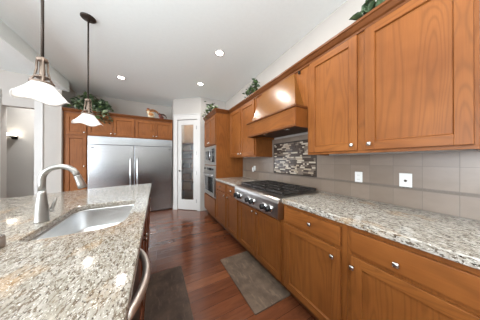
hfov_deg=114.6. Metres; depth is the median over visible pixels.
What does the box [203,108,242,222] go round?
oven tower
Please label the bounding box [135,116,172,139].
upper cabinet
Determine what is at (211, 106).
potted plant
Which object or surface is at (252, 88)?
potted plant
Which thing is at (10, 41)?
beam
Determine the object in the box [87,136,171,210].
refrigerator
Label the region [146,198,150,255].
base cabinet
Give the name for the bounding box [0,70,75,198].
wall
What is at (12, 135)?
wall sconce
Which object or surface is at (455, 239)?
countertop
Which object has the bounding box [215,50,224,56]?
recessed light
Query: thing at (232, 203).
base cabinet
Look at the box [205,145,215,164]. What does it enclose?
microwave
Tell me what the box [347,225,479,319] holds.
base cabinet
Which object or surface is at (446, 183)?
tile backsplash
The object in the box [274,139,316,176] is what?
mosaic panel
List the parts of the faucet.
lever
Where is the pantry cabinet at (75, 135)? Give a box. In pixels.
[62,107,87,191]
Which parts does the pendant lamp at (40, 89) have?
lamp shade, rod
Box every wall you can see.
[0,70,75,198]
[6,107,33,197]
[75,93,170,119]
[171,102,172,206]
[173,97,200,204]
[201,97,225,210]
[226,0,479,221]
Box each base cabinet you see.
[139,220,147,319]
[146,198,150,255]
[216,181,230,233]
[226,184,242,245]
[239,201,288,290]
[284,204,346,319]
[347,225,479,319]
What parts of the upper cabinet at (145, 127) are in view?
door, crown moulding, door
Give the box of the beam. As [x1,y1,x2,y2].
[0,19,69,91]
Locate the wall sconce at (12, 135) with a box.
[7,133,17,138]
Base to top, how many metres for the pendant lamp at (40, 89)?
1.191 m
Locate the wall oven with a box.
[204,165,215,198]
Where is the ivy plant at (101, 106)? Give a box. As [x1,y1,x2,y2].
[66,91,113,123]
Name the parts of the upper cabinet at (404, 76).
door, crown moulding, door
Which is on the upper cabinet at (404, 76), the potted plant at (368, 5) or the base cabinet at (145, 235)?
the potted plant at (368, 5)
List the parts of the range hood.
mantel moulding, crown moulding, panel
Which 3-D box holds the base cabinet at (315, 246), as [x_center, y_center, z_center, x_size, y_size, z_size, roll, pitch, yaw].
[0.785,0.836,1.336,0.650,0.875,0.547,0,0,-29]
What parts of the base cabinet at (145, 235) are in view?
door, door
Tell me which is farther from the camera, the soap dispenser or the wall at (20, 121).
the wall at (20, 121)
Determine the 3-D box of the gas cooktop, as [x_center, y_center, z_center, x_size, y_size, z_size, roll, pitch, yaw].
[0.377,0.436,1.930,0.661,0.238,0.885,0,0,-29]
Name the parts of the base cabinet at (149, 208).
door, door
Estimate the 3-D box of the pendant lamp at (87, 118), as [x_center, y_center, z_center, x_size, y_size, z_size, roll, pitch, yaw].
[-1.692,-0.990,1.716,0.238,1.191,0.238,0,0,16]
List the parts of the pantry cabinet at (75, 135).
crown moulding, door, door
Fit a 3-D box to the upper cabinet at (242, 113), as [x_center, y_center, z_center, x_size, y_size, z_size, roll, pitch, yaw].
[0.136,-0.534,2.849,0.376,0.972,0.961,0,0,-29]
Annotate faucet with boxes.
[33,164,86,223]
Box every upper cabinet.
[88,111,134,137]
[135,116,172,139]
[228,93,271,157]
[304,0,479,154]
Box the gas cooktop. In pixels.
[233,180,319,219]
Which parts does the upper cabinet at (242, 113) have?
door, crown moulding, door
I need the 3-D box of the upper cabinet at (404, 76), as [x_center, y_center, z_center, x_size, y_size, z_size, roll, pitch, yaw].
[1.040,-0.538,1.183,0.376,0.972,0.988,0,0,-29]
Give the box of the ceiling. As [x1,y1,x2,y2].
[0,0,346,106]
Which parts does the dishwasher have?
door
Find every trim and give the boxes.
[0,89,0,198]
[34,100,42,194]
[56,89,62,191]
[173,113,200,210]
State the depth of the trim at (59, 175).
3.00 m
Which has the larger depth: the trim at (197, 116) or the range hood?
the trim at (197, 116)
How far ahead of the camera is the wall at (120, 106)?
4.13 m
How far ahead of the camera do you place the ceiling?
2.03 m
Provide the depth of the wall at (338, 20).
1.85 m
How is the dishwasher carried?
on the floor
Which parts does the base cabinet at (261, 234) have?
door, door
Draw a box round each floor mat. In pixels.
[144,266,193,319]
[220,251,289,314]
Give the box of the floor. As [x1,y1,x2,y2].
[143,207,315,319]
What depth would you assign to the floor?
1.90 m
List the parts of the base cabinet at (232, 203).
drawer, door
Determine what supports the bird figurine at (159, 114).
on the upper cabinet at (145, 127)
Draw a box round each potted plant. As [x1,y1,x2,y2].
[202,101,217,118]
[242,78,259,98]
[349,0,384,21]
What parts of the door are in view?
glass pane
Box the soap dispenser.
[0,234,5,247]
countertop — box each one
[0,183,151,319]
[215,177,479,269]
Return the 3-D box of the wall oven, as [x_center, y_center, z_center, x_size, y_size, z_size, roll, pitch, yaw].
[-0.500,0.451,3.514,0.525,0.653,0.768,0,0,-29]
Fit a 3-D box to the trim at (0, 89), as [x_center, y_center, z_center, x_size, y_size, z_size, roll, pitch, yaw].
[-4.220,0.017,2.679,0.060,2.520,0.020,0,0,-29]
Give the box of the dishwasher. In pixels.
[127,248,150,319]
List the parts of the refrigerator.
door, door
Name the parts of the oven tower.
door, crown moulding, drawer, door, crown moulding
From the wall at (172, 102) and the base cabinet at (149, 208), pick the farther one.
the wall at (172, 102)
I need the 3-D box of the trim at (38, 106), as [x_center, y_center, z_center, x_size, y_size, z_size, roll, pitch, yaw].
[-3.800,0.052,2.907,0.105,2.450,0.020,0,0,-29]
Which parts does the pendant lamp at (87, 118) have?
lamp shade, rod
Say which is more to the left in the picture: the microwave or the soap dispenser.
the soap dispenser
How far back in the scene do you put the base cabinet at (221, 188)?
2.80 m
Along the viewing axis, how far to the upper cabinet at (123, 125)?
3.45 m
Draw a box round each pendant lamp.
[9,0,69,106]
[71,12,102,126]
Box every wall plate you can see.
[355,172,361,181]
[399,173,411,187]
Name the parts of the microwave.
door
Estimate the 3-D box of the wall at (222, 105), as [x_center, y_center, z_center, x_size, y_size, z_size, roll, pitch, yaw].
[-0.700,-0.151,4.068,0.681,2.861,0.082,0,0,-29]
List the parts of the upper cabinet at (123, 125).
door, crown moulding, door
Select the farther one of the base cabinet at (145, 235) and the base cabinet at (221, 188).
the base cabinet at (221, 188)
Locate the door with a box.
[178,120,196,209]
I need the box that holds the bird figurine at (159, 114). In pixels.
[158,113,166,118]
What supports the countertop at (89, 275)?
on the base cabinet at (149, 208)
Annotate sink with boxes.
[31,204,133,240]
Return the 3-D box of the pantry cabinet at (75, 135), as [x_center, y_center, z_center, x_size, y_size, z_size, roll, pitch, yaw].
[-3.502,0.120,3.402,0.359,2.317,0.667,0,0,-29]
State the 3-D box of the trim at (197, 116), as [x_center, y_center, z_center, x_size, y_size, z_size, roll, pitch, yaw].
[-1.355,0.055,3.918,0.756,2.450,0.034,0,0,10]
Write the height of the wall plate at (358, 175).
0.100 m
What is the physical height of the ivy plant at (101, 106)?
0.673 m
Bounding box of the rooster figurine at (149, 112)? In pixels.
[145,108,158,117]
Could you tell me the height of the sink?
0.173 m
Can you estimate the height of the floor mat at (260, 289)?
0.010 m
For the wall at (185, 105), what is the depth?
3.95 m
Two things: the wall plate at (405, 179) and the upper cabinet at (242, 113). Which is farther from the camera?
the upper cabinet at (242, 113)
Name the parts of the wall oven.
control panel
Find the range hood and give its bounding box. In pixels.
[246,58,307,139]
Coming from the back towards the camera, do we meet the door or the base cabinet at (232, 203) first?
the door
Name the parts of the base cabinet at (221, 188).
drawer, door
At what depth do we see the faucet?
0.89 m
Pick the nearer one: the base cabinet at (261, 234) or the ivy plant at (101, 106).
the base cabinet at (261, 234)
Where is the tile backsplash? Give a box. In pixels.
[243,134,479,220]
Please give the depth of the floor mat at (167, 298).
1.41 m
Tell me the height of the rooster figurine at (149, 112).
0.275 m

